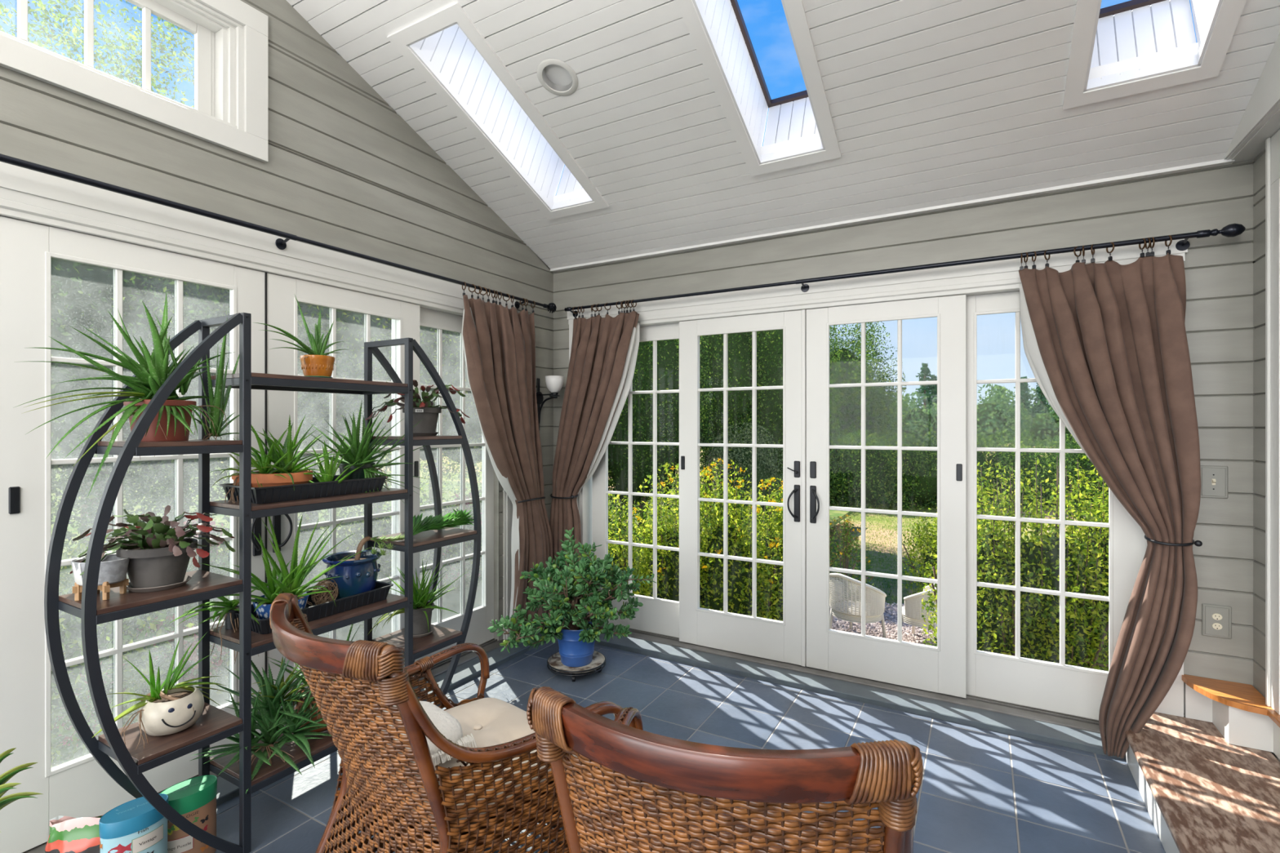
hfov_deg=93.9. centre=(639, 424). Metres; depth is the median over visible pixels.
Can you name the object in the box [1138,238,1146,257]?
curtain ring
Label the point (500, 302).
curtain ring
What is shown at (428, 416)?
pot
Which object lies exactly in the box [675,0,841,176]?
window
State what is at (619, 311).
curtain ring
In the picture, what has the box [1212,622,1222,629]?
socket
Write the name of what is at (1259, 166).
door frame
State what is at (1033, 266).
curtain ring
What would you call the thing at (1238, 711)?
step
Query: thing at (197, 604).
window pane
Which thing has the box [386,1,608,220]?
window
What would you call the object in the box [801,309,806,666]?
door frame
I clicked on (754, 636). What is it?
door
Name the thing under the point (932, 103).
ceiling
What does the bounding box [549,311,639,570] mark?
curtain
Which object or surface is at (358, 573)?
pot
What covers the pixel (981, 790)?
floor
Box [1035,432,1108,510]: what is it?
bush
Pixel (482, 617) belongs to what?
door
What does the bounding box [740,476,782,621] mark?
bush
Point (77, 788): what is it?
door
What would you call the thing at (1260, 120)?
trim
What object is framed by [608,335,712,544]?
tree
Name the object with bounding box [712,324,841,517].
tree
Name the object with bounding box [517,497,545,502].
tieback
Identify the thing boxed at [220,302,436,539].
tree
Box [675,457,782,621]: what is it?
bush
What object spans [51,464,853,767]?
ground
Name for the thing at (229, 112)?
window
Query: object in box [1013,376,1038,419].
pine tree
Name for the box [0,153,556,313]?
curtain rod
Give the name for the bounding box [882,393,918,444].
tree
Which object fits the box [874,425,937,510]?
tree
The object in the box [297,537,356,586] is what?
window pane
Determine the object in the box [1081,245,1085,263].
curtain ring
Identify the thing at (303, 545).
bush
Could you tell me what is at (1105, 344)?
curtain
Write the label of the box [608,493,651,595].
bush
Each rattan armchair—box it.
[269,592,623,852]
[526,686,923,852]
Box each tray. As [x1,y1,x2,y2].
[219,475,388,503]
[235,580,393,634]
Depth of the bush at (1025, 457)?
19.64 m
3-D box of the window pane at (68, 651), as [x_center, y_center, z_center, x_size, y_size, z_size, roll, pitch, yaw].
[-3.810,1.496,3.915,0.757,0.669,0.768,0,0,30]
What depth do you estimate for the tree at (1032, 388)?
65.17 m
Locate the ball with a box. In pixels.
[311,577,338,605]
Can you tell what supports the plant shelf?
on the floor
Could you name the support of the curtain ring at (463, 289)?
hanging from the curtain rod at (281, 244)
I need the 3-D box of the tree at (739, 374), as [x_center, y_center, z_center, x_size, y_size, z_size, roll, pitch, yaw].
[1.566,-0.703,14.009,3.451,6.970,3.460,0,0,45]
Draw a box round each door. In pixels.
[0,216,265,852]
[266,272,419,726]
[391,307,493,662]
[592,323,679,637]
[679,310,801,665]
[806,294,966,697]
[966,291,1145,719]
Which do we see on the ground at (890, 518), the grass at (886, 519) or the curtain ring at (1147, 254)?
the grass at (886, 519)
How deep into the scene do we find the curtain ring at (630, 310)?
3.82 m
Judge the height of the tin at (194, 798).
0.232 m
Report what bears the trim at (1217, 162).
attached to the wall at (1219, 268)
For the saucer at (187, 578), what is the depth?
1.80 m
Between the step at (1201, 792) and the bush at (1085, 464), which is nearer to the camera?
the step at (1201, 792)
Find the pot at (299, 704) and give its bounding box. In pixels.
[295,690,327,732]
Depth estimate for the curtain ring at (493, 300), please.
3.59 m
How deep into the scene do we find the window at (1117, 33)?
2.25 m
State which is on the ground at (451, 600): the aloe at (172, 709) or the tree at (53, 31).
the tree at (53, 31)
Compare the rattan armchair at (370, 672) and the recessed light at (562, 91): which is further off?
the recessed light at (562, 91)
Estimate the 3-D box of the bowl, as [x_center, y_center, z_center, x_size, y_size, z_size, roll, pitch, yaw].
[-1.572,0.424,1.744,0.139,0.070,0.109,0,0,-5]
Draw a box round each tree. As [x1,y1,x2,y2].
[0,0,194,107]
[0,15,194,556]
[0,29,229,568]
[51,266,306,553]
[51,275,343,538]
[124,288,391,527]
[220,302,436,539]
[300,317,481,525]
[327,329,481,515]
[384,430,481,514]
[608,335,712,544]
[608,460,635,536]
[673,329,782,523]
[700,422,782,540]
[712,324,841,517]
[772,412,860,506]
[829,321,907,497]
[829,430,907,509]
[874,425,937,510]
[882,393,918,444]
[884,391,937,445]
[911,363,937,409]
[920,374,937,413]
[923,397,937,417]
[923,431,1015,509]
[977,383,1030,448]
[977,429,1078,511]
[987,386,1050,444]
[995,386,1009,444]
[1009,400,1076,446]
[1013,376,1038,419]
[1031,382,1052,417]
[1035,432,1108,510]
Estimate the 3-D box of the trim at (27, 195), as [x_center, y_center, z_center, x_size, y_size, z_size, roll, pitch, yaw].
[-1.685,0.294,2.490,0.142,2.212,3.294,0,0,30]
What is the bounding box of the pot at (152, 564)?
[115,537,197,588]
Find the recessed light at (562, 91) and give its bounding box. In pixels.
[537,58,577,96]
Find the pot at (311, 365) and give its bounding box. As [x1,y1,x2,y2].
[299,355,335,377]
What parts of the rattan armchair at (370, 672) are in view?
leg, rail, arm, leg, seat, arm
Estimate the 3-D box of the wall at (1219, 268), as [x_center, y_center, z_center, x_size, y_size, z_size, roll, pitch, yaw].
[0.988,0.130,3.421,3.900,2.740,0.140,0,0,30]
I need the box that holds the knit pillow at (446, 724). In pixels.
[370,701,476,775]
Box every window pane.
[51,610,131,709]
[128,610,173,665]
[166,568,224,657]
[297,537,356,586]
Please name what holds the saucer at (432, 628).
on the plant shelf
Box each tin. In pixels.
[98,793,168,852]
[160,774,217,852]
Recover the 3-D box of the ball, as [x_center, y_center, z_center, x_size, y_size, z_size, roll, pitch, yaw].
[-1.207,0.651,2.339,0.079,0.114,0.153,0,0,30]
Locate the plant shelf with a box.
[44,312,480,852]
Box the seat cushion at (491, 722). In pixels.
[359,697,577,829]
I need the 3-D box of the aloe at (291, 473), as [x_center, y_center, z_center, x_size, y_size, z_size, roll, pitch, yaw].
[-1.313,0.112,2.204,0.456,0.303,0.413,0,0,-37]
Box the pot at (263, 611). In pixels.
[252,591,308,619]
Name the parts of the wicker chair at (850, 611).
leg, seat, rolled arm, leg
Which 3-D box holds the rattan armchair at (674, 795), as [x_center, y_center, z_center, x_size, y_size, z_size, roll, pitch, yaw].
[0.197,0.933,1.235,0.735,0.950,0.795,0,0,18]
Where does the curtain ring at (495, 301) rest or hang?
hanging from the curtain rod at (281, 244)
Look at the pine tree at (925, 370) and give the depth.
63.84 m
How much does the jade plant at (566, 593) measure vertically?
0.724 m
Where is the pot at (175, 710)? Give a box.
[137,685,204,736]
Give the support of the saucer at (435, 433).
on the plant shelf
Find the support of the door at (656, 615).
in the wall at (1219, 268)
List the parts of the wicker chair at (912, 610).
leg, seat, rolled arm, leg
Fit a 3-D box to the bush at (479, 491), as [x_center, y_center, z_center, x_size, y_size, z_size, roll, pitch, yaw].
[-2.291,1.594,9.010,1.705,1.262,1.600,0,0,42]
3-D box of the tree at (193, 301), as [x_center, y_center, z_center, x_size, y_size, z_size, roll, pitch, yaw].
[-5.265,-0.438,6.947,3.287,5.476,3.415,0,0,-34]
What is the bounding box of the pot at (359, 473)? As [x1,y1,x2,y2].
[337,462,375,479]
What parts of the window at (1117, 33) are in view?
sash frame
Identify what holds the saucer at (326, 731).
on the plant shelf
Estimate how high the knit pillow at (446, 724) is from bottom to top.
0.098 m
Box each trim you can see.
[0,161,515,639]
[22,626,555,852]
[550,159,1235,271]
[567,239,1187,716]
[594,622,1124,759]
[1223,32,1279,163]
[1265,128,1279,715]
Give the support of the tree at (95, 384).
on the ground at (451, 600)
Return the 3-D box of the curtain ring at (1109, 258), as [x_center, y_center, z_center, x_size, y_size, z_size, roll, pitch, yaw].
[2.056,-0.759,2.614,0.015,0.080,0.049,0,0,5]
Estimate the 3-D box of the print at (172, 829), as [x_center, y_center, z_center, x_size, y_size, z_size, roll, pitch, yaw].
[-1.458,1.258,1.862,0.021,0.037,0.033,0,0,40]
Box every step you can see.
[1124,711,1279,852]
[1182,674,1279,759]
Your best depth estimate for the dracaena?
1.35 m
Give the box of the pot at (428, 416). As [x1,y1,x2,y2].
[402,407,441,432]
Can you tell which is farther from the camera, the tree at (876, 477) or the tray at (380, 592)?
the tree at (876, 477)
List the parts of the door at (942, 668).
lock plate, handle plate, pull handle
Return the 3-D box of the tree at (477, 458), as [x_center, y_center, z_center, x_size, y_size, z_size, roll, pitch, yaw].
[-3.196,-1.145,12.817,4.844,6.889,4.969,0,0,-20]
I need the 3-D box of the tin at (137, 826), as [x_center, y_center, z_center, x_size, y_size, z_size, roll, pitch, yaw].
[-1.498,1.268,1.772,0.112,0.264,0.159,0,0,40]
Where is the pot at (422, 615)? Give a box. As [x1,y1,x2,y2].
[404,601,434,635]
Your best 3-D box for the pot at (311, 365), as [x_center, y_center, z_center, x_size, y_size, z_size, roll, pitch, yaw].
[-1.241,-0.222,2.302,0.120,0.084,0.120,0,0,30]
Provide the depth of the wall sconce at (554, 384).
3.98 m
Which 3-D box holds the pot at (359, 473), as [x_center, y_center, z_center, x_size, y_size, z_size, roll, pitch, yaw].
[-1.160,0.209,2.444,0.142,0.108,0.142,0,0,30]
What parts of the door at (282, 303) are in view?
handle plate, pull handle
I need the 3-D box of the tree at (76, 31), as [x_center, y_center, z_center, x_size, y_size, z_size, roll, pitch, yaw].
[-8.393,-2.399,7.988,5.466,9.397,5.790,0,0,-11]
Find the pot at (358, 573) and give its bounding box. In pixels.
[321,550,381,599]
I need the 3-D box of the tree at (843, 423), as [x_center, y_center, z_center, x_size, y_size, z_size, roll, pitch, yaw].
[6.063,1.682,22.002,4.561,4.780,4.549,0,0,30]
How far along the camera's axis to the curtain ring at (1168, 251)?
2.51 m
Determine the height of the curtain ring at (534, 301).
0.080 m
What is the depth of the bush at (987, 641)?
4.34 m
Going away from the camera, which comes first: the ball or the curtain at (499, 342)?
the ball
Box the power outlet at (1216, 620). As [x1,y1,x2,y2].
[1201,603,1231,639]
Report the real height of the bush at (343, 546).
1.427 m
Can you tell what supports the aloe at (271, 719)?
on the plant shelf
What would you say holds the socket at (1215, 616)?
attached to the power outlet at (1216, 620)
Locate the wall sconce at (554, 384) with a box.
[536,375,564,428]
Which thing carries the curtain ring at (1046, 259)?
hanging from the curtain rod at (1231, 230)
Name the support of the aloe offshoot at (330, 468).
in the tray at (265, 495)
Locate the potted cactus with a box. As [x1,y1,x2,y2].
[365,379,470,432]
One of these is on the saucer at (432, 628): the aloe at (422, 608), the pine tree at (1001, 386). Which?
the aloe at (422, 608)
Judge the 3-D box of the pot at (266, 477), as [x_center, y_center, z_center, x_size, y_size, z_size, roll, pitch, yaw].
[-1.316,0.217,2.190,0.208,0.092,0.208,0,0,30]
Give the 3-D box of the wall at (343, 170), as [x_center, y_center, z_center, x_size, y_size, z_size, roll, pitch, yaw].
[-2.212,-0.435,1.611,0.140,3.871,6.420,0,0,30]
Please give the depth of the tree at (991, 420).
55.67 m
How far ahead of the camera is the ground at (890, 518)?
15.09 m
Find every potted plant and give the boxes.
[70,505,235,588]
[211,453,284,502]
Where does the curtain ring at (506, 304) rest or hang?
hanging from the curtain rod at (281, 244)
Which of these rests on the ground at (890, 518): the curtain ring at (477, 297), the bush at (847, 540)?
the bush at (847, 540)
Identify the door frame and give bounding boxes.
[265,271,266,675]
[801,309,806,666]
[1253,148,1279,761]
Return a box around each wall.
[0,0,553,640]
[552,160,1255,717]
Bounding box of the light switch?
[1200,465,1227,498]
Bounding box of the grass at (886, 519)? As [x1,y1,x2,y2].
[829,493,998,610]
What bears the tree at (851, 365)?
on the ground at (890, 518)
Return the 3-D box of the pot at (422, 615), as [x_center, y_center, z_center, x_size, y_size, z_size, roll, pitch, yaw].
[-1.008,0.885,2.731,0.130,0.125,0.130,0,0,30]
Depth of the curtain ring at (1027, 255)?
2.76 m
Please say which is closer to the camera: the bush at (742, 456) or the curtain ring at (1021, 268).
the curtain ring at (1021, 268)
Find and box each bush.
[51,527,229,746]
[51,539,217,767]
[67,517,298,711]
[162,513,329,678]
[297,504,391,639]
[319,493,466,615]
[419,488,481,591]
[444,489,481,571]
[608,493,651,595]
[620,462,720,608]
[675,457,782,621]
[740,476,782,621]
[829,515,874,601]
[896,506,937,593]
[920,459,1059,660]
[977,455,1108,671]
[1041,455,1108,671]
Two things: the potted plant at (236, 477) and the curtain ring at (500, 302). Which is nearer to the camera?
the potted plant at (236, 477)
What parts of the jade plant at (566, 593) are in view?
pot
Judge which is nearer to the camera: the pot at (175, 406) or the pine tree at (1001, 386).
the pot at (175, 406)
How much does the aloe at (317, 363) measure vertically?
0.314 m
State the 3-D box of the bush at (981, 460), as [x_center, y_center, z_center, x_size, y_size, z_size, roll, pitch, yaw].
[11.084,1.743,20.583,3.158,3.214,3.062,0,0,19]
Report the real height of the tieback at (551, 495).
0.036 m
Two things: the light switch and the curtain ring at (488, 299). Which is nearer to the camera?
the light switch
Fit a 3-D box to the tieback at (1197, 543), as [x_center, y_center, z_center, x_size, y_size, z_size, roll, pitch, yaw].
[2.235,0.482,2.518,0.173,0.036,0.142,0,0,30]
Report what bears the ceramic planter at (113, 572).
on the plant shelf
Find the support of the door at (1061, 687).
in the wall at (1219, 268)
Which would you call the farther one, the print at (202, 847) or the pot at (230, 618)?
the pot at (230, 618)
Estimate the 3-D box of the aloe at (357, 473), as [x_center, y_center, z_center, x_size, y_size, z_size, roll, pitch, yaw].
[-1.165,0.082,2.419,0.378,0.363,0.386,0,0,-7]
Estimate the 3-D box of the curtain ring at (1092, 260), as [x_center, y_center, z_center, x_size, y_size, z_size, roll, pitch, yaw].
[2.003,-0.759,2.644,0.049,0.080,0.015,0,0,-42]
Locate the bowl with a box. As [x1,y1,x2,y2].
[71,554,129,585]
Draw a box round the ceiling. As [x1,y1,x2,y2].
[286,0,1279,268]
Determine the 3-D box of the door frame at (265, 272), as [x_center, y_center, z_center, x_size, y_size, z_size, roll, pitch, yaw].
[-1.594,0.355,2.548,0.004,2.010,0.007,0,0,30]
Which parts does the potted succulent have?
stem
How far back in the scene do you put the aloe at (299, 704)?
2.26 m
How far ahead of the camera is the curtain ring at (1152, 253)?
2.54 m
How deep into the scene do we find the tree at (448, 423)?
10.18 m
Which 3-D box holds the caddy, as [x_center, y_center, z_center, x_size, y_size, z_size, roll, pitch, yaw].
[-0.359,1.364,3.391,0.333,0.070,0.333,0,0,30]
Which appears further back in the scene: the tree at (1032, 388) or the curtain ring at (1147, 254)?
the tree at (1032, 388)
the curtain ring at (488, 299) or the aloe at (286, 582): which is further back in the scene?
the curtain ring at (488, 299)
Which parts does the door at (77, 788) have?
pull handle, handle plate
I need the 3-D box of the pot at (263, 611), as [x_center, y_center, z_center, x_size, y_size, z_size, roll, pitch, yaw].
[-1.295,0.668,2.158,0.176,0.092,0.176,0,0,30]
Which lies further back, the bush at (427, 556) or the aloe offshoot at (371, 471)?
the bush at (427, 556)
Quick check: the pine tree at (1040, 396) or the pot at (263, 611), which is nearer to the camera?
the pot at (263, 611)
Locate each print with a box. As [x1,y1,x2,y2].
[107,843,131,852]
[167,824,179,835]
[200,814,208,823]
[200,844,208,851]
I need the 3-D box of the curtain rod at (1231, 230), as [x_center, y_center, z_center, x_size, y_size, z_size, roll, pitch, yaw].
[0.973,-0.778,3.268,3.393,0.071,0.113,0,0,30]
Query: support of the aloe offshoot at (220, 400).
on the plant shelf
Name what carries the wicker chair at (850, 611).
on the gravel patch
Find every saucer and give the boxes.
[126,575,191,592]
[305,375,332,377]
[305,729,328,736]
[404,626,434,637]
[413,431,438,435]
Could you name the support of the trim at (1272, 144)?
attached to the door frame at (1259, 166)
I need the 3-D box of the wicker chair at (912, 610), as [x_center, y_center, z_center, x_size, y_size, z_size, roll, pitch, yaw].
[3.599,2.308,7.480,0.678,0.889,0.733,0,0,35]
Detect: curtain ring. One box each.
[462,281,466,295]
[468,284,475,297]
[474,285,481,298]
[479,287,487,300]
[486,288,490,302]
[491,289,495,302]
[494,290,497,303]
[497,291,502,304]
[502,293,510,306]
[520,297,525,310]
[530,301,535,313]
[616,301,621,314]
[626,300,633,312]
[1019,253,1023,270]
[1023,252,1028,268]
[1031,251,1036,268]
[1044,249,1050,267]
[1073,246,1081,262]
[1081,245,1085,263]
[1090,244,1094,262]
[1106,241,1114,260]
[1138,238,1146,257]
[1145,237,1151,257]
[1150,236,1155,256]
[1164,235,1172,254]
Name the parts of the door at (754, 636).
pull handle, lock plate, handle plate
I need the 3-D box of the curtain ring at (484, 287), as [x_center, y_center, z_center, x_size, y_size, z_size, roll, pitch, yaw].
[-0.924,-0.772,3.521,0.049,0.080,0.015,0,0,2]
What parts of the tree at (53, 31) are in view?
crown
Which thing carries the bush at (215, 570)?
on the ground at (451, 600)
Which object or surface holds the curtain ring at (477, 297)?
hanging from the curtain rod at (281, 244)
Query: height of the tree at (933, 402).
7.520 m
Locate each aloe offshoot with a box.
[193,316,239,440]
[299,432,378,483]
[305,413,430,505]
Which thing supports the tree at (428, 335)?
on the ground at (451, 600)
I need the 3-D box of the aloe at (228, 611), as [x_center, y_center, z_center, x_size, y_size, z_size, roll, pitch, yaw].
[-1.451,0.691,2.067,0.270,0.297,0.281,0,0,-25]
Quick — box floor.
[214,637,1165,852]
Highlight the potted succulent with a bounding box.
[321,508,473,599]
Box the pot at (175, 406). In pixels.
[123,399,196,441]
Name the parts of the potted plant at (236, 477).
pot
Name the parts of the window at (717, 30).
sash frame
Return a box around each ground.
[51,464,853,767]
[62,440,1106,605]
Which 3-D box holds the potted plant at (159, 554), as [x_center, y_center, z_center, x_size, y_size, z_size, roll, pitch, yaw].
[-1.517,0.378,1.862,0.394,0.236,0.353,0,0,-6]
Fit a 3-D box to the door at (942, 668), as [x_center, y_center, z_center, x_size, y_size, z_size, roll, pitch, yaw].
[1.276,0.356,3.167,0.792,2.012,0.084,0,0,30]
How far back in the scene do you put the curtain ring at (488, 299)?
3.56 m
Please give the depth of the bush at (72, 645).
3.79 m
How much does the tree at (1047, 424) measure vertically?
7.273 m
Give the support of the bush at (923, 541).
on the ground at (890, 518)
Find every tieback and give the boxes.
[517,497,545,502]
[550,493,578,498]
[1144,534,1202,546]
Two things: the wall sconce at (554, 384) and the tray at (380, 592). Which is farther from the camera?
the wall sconce at (554, 384)
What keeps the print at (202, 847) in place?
on the tin at (194, 798)
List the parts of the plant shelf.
board frame, board frame, board frame, post, post, board frame, board frame, board frame, board frame, post, post, board frame, board frame, board frame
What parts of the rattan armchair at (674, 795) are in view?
leg, arm, rail, seat, leg, arm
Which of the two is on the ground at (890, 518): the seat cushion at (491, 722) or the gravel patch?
the gravel patch
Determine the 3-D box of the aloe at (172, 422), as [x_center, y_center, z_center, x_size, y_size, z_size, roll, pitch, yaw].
[-1.486,-0.113,1.763,0.330,0.621,0.518,0,0,-7]
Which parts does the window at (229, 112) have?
sash frame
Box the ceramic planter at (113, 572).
[71,554,129,600]
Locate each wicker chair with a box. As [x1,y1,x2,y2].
[829,573,886,638]
[902,583,937,644]
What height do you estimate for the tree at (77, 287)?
5.778 m
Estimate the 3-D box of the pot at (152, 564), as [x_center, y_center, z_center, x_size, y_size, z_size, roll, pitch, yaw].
[-1.496,0.432,1.856,0.198,0.128,0.198,0,0,30]
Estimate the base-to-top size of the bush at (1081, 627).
2.568 m
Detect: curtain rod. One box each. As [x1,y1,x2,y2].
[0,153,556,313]
[564,223,1245,317]
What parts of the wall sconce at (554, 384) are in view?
plate, arm, lamp shade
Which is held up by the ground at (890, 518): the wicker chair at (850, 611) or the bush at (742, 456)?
the bush at (742, 456)
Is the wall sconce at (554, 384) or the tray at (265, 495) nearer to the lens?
the tray at (265, 495)
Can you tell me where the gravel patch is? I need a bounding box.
[829,602,934,645]
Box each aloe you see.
[13,293,235,497]
[93,634,235,759]
[166,586,262,663]
[191,656,331,793]
[198,476,373,619]
[211,414,350,490]
[254,295,344,377]
[266,623,360,732]
[306,400,404,479]
[367,558,469,635]
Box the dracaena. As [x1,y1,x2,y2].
[0,747,42,809]
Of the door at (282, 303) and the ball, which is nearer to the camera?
the ball
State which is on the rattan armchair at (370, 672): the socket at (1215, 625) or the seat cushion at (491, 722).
the seat cushion at (491, 722)
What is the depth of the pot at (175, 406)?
1.81 m
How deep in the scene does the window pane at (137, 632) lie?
4.32 m
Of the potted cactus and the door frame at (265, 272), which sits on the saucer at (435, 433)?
the potted cactus
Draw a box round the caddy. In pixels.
[546,650,605,681]
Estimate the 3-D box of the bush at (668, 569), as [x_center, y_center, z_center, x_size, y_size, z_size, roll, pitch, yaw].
[0.255,1.547,5.000,0.928,2.474,0.892,0,0,10]
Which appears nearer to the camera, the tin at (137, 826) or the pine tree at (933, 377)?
the tin at (137, 826)
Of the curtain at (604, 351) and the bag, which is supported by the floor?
the bag
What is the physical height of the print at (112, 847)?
0.036 m
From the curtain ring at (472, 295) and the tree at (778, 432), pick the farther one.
the tree at (778, 432)
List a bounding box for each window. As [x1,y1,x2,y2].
[0,0,267,162]
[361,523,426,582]
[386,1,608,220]
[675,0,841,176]
[1062,0,1246,109]
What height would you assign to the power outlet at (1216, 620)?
0.136 m
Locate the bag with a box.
[44,809,118,852]
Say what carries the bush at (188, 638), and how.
on the ground at (451, 600)
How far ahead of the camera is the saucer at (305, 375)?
2.26 m
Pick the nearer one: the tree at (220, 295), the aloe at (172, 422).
the aloe at (172, 422)
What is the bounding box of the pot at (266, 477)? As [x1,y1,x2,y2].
[251,470,312,487]
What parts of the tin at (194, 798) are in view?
lid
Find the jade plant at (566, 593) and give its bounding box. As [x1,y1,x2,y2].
[487,527,656,666]
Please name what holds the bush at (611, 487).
on the ground at (890, 518)
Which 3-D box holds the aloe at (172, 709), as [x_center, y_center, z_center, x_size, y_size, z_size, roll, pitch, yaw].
[-1.471,0.833,1.875,0.169,0.332,0.365,0,0,14]
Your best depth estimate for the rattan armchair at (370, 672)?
1.41 m
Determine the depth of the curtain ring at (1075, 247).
2.67 m
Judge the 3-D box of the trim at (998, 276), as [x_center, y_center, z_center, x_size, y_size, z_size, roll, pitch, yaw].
[0.947,0.294,3.420,3.274,2.212,0.142,0,0,30]
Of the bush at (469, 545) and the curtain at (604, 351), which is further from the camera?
the bush at (469, 545)
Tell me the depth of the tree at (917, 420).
58.09 m
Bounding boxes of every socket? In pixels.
[1212,613,1222,620]
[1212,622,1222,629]
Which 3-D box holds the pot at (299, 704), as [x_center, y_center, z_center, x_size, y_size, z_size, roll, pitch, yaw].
[-1.242,1.103,2.320,0.164,0.128,0.164,0,0,30]
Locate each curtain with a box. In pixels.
[462,294,552,622]
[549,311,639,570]
[1018,253,1200,759]
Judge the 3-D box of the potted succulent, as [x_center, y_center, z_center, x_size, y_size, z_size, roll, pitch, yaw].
[-1.011,0.557,2.635,0.220,0.315,0.738,0,0,37]
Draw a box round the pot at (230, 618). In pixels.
[224,605,239,629]

